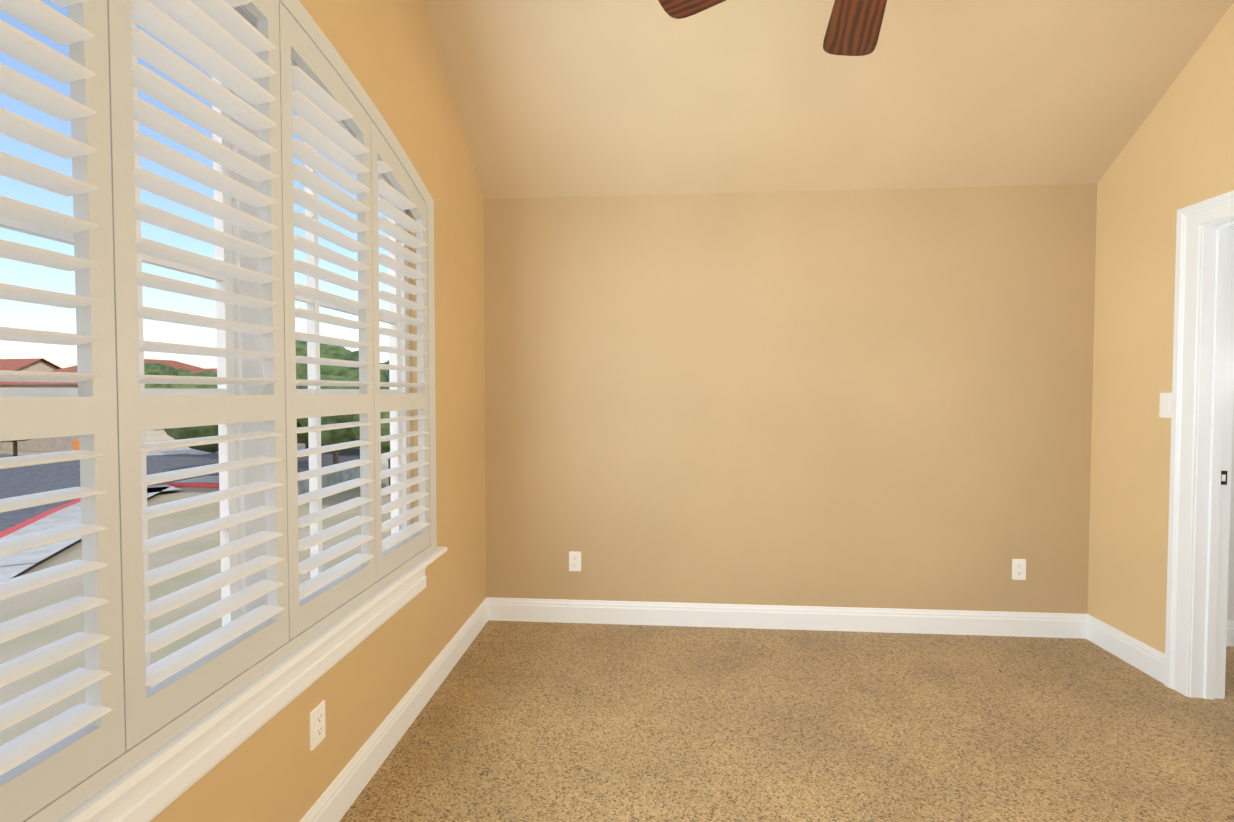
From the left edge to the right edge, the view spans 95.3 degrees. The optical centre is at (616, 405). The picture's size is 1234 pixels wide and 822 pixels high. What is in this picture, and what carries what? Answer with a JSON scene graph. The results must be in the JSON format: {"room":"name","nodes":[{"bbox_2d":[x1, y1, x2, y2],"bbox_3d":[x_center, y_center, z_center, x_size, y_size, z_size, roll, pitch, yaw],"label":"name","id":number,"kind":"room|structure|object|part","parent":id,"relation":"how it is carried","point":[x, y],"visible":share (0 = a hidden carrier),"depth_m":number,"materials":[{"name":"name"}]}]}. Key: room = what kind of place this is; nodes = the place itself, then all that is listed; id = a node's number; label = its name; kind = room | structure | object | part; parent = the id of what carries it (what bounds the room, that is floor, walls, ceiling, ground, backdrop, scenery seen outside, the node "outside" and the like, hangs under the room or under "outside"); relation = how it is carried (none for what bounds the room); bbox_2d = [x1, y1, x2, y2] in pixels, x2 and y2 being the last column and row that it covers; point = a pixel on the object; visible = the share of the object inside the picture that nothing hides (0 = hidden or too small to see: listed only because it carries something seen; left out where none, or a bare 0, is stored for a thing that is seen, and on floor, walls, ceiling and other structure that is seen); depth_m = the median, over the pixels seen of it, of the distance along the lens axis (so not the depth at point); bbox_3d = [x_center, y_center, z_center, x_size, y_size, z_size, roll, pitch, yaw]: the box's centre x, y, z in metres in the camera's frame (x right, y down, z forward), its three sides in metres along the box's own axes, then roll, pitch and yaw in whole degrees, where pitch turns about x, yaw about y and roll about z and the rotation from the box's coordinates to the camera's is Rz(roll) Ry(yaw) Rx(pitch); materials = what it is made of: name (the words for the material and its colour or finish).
{"room":"empty bedroom","nodes":[
{"label":"empty bedroom","id":0,"kind":"room"},
{"bbox_2d":[150,0,489,821],"bbox_3d":[-1.007,-0.185,0.942,0.140,3.400,4.620,0,2,4],"label":"wall","id":1,"kind":"structure","parent":0,"point":[389,46],"depth_m":2.35,"materials":[{"name":"beige paint"}]},
{"bbox_2d":[0,0,447,821],"bbox_3d":[-0.958,-0.142,1.010,0.188,1.920,2.972,0,2,4],"label":"window shutters","id":2,"kind":"object","parent":1,"relation":"attached to","point":[138,736],"visible":1,"depth_m":1.22,"materials":[{"name":"white wood"}]},
{"bbox_3d":[-0.926,-0.203,0.777,0.068,1.680,0.453,0,2,4],"label":"shutter panel","id":3,"kind":"part","parent":2,"relation":"part of","materials":[{"name":"white wood"}]},
{"bbox_3d":[-0.893,-0.215,1.232,0.068,1.680,0.453,0,2,4],"label":"shutter panel","id":4,"kind":"part","parent":2,"relation":"part of","materials":[{"name":"white wood"}]},
{"bbox_3d":[-0.859,-0.214,1.687,0.068,1.653,0.453,0,2,4],"label":"shutter panel","id":5,"kind":"part","parent":2,"relation":"part of","materials":[{"name":"white wood"}]},
{"bbox_3d":[-0.826,-0.185,2.143,0.068,1.571,0.453,0,2,4],"label":"shutter panel","id":6,"kind":"part","parent":2,"relation":"part of","materials":[{"name":"white wood"}]},
{"bbox_2d":[310,700,325,750],"bbox_3d":[-0.881,0.943,1.661,0.008,0.114,0.070,0,2,4],"label":"electrical outlet","id":7,"kind":"object","parent":1,"relation":"attached to","point":[317,727],"visible":1,"depth_m":1.65,"materials":[{"name":"white plastic"}]},
{"bbox_2d":[300,597,491,821],"bbox_3d":[-0.923,1.247,1.055,0.016,0.130,4.500,0,2,4],"label":"baseboard","id":8,"kind":"structure","parent":1,"relation":"attached to","point":[339,795],"depth_m":2.10,"materials":[{"name":"white wood"}]},
{"bbox_2d":[339,620,1233,821],"bbox_3d":[1.735,1.367,0.862,5.346,0.100,4.500,0,2,4],"label":"floor","id":9,"kind":"structure","parent":0,"point":[518,721],"depth_m":2.20,"materials":[{"name":"carpet"}]},
{"bbox_2d":[486,183,1097,613],"bbox_3d":[1.995,-0.244,3.127,5.806,3.400,0.140,0,2,4],"label":"wall","id":10,"kind":"structure","parent":0,"point":[926,398],"depth_m":3.14,"materials":[{"name":"beige paint"}]},
{"bbox_2d":[569,551,580,570],"bbox_3d":[-0.242,0.898,3.248,0.070,0.114,0.008,0,2,4],"label":"electrical outlet","id":11,"kind":"object","parent":10,"relation":"attached to","point":[574,560],"visible":1,"depth_m":3.25,"materials":[{"name":"white plastic"}]},
{"bbox_2d":[492,597,1083,638],"bbox_3d":[0.908,1.190,3.167,3.296,0.130,0.016,0,2,4],"label":"baseboard","id":12,"kind":"structure","parent":10,"relation":"attached to","point":[853,619],"depth_m":3.16,"materials":[{"name":"white wood"}]},
{"bbox_2d":[1012,559,1025,579],"bbox_3d":[2.193,0.893,3.068,0.070,0.114,0.008,0,2,4],"label":"electrical outlet","id":13,"kind":"object","parent":10,"relation":"attached to","point":[1018,569],"visible":1,"depth_m":3.07,"materials":[{"name":"white plastic"}]},
{"bbox_2d":[423,0,1233,198],"bbox_3d":[0.728,-1.457,0.861,3.366,0.694,4.540,0,2,4],"label":"ceiling","id":14,"kind":"structure","parent":0,"point":[570,98],"depth_m":2.65,"materials":[{"name":"beige paint"}]},
{"bbox_2d":[658,0,886,55],"bbox_3d":[0.727,-1.383,1.486,1.272,0.634,1.278,0,2,4],"label":"fan","id":15,"kind":"object","parent":14,"relation":"hanging from","point":[853,28],"visible":1,"depth_m":1.91,"materials":[{"name":"brown wood"}]},
{"bbox_3d":[0.357,-1.306,1.684,0.522,0.042,0.182,1,2,32],"label":"blade","id":16,"kind":"part","parent":15,"relation":"part of","materials":[{"name":"brown wood"}]},
{"bbox_3d":[0.798,-1.310,1.860,0.182,0.042,0.522,0,2,14],"label":"blade","id":17,"kind":"part","parent":15,"relation":"part of","materials":[{"name":"brown wood"}]},
{"bbox_2d":[1086,2,1233,653],"bbox_3d":[2.447,-0.179,0.688,0.134,3.400,4.620,0,2,4],"label":"wall","id":18,"kind":"structure","parent":0,"point":[1181,155],"depth_m":2.70,"materials":[{"name":"beige paint"}]},
{"bbox_2d":[1084,614,1164,683],"bbox_3d":[2.524,1.201,2.790,0.016,0.130,0.470,0,2,4],"label":"baseboard","id":19,"kind":"structure","parent":18,"relation":"attached to","point":[1145,658],"depth_m":2.78,"materials":[{"name":"white wood"}]},
{"bbox_2d":[1159,393,1171,417],"bbox_3d":[2.513,-0.002,2.575,0.010,0.114,0.070,0,2,4],"label":"light switch","id":20,"kind":"object","parent":18,"relation":"attached to","point":[1165,409],"visible":0.79,"depth_m":2.58,"materials":[{"name":"white plastic"}]},
{"bbox_2d":[1164,190,1233,699],"bbox_3d":[2.541,0.211,2.116,0.160,2.145,0.830,0,2,4],"label":"door frame","id":21,"kind":"structure","parent":18,"relation":"attached to","point":[1199,493],"depth_m":2.44,"materials":[{"name":"white wood"}]},
{"bbox_2d":[1221,471,1226,484],"bbox_3d":[2.610,0.310,2.422,0.030,0.060,0.003,0,2,4],"label":"strike plate","id":22,"kind":"object","parent":21,"relation":"attached to","point":[1223,477],"visible":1,"depth_m":2.42,"materials":[{"name":"brown metal"}]},
{"bbox_2d":[1227,398,1233,620],"bbox_3d":[3.601,0.016,2.017,2.000,2.540,1.850,0,2,4],"label":"wall","id":23,"kind":"structure","parent":0,"point":[1230,609],"depth_m":2.95,"materials":[{"name":"white paint"}]},
{"bbox_2d":[1226,620,1233,645],"bbox_3d":[3.615,1.197,2.927,1.900,0.130,0.016,0,2,4],"label":"baseboard","id":24,"kind":"structure","parent":23,"relation":"attached to","point":[1230,624],"depth_m":2.95,"materials":[{"name":"white wood"}]},
{"label":"outside","id":25,"kind":"structure","parent":0,"visible":0},
{"bbox_2d":[0,444,390,745],"bbox_3d":[-106.789,3.118,61.327,300.000,0.001,500.000,0,2,4],"label":"ground","id":26,"kind":"structure","parent":25,"point":[26,603],"depth_m":13.41,"materials":[{"name":"beige concrete"}]},
{"bbox_2d":[0,439,30,455],"bbox_3d":[-42.977,2.266,40.051,3.610,2.803,2.619,0,2,4],"label":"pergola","id":27,"kind":"object","parent":26,"relation":"on","point":[15,450],"visible":0.08,"depth_m":40.08,"materials":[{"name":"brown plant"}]},
{"bbox_2d":[0,358,61,456],"bbox_3d":[-53.530,-0.540,44.040,20.500,8.200,18.000,0,2,13],"label":"house","id":28,"kind":"structure","parent":26,"relation":"on","point":[41,364],"depth_m":47.63,"materials":[{"name":"paint"}]},
{"bbox_2d":[71,440,78,449],"bbox_3d":[-39.645,3.085,41.633,0.720,1.080,0.720,0,2,4],"label":"bin","id":29,"kind":"object","parent":26,"relation":"on","point":[75,444],"visible":0.25,"depth_m":41.32,"materials":[{"name":"orange plastic"}]},
{"bbox_2d":[0,482,218,537],"bbox_3d":[-19.019,4.084,21.531,10.057,0.160,24.777,0,2,4],"label":"curb","id":30,"kind":"object","parent":26,"relation":"on","point":[39,517],"visible":0.25,"depth_m":21.88,"materials":[{"name":"red"}]},
{"bbox_2d":[0,359,218,454],"bbox_3d":[-38.525,-0.393,49.756,19.500,7.600,16.000,0,2,16],"label":"house","id":31,"kind":"structure","parent":26,"relation":"on","point":[57,444],"depth_m":44.13,"materials":[{"name":"paint"}]},
{"bbox_2d":[144,362,191,387],"bbox_3d":[-39.469,-0.226,49.576,7.121,7.274,9.114,0,2,4],"label":"tree","id":32,"kind":"object","parent":26,"relation":"on","point":[152,368],"visible":0.06,"depth_m":47.12,"materials":[{"name":"green plant"}]},
{"bbox_2d":[164,370,307,452],"bbox_3d":[-17.461,0.591,28.121,7.953,6.791,7.443,0,2,4],"label":"tree","id":33,"kind":"object","parent":26,"relation":"on","point":[193,432],"visible":0.08,"depth_m":25.74,"materials":[{"name":"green plant"}]},
{"bbox_2d":[305,349,351,448],"bbox_3d":[-23.063,-0.365,41.726,11.258,7.974,10.772,0,2,4],"label":"tree","id":34,"kind":"object","parent":26,"relation":"on","point":[306,445],"depth_m":41.71,"materials":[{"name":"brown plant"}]},
{"bbox_2d":[295,340,387,464],"bbox_3d":[-17.068,-0.031,31.236,8.142,7.868,9.825,0,2,4],"label":"tree","id":35,"kind":"object","parent":26,"relation":"on","point":[334,352],"visible":0.15,"depth_m":27.54,"materials":[{"name":"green plant"}]},
{"bbox_2d":[298,459,387,494],"bbox_3d":[-13.806,3.567,27.013,0.400,0.900,9.632,0,2,9],"label":"stone wall","id":36,"kind":"structure","parent":26,"relation":"on","point":[334,478],"depth_m":27.29,"materials":[{"name":"grey stone"}]},
{"bbox_2d":[296,368,390,494],"bbox_3d":[-10.406,1.108,25.065,7.690,5.922,6.702,0,2,4],"label":"tree","id":37,"kind":"object","parent":26,"relation":"on","point":[335,436],"visible":0.19,"depth_m":22.67,"materials":[{"name":"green plant"}]},
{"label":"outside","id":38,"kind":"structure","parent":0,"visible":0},
{"bbox_2d":[0,476,218,581],"bbox_3d":[-17.912,4.011,21.485,11.684,0.001,24.488,0,2,4],"label":"sidewalk","id":39,"kind":"structure","parent":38,"point":[13,564],"depth_m":18.20,"materials":[{"name":"concrete"}]},
{"bbox_2d":[0,445,359,457],"bbox_3d":[-48.781,3.841,33.209,62.150,0.001,40.275,0,2,4],"label":"sidewalk","id":40,"kind":"structure","parent":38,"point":[300,447],"depth_m":42.38,"materials":[{"name":"concrete"}]},
{"bbox_2d":[0,449,359,531],"bbox_3d":[-39.764,4.007,27.403,60.873,0.001,42.091,0,2,4],"label":"street","id":41,"kind":"structure","parent":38,"point":[23,480],"depth_m":32.21,"materials":[{"name":"grey asphalt"}]}
]}

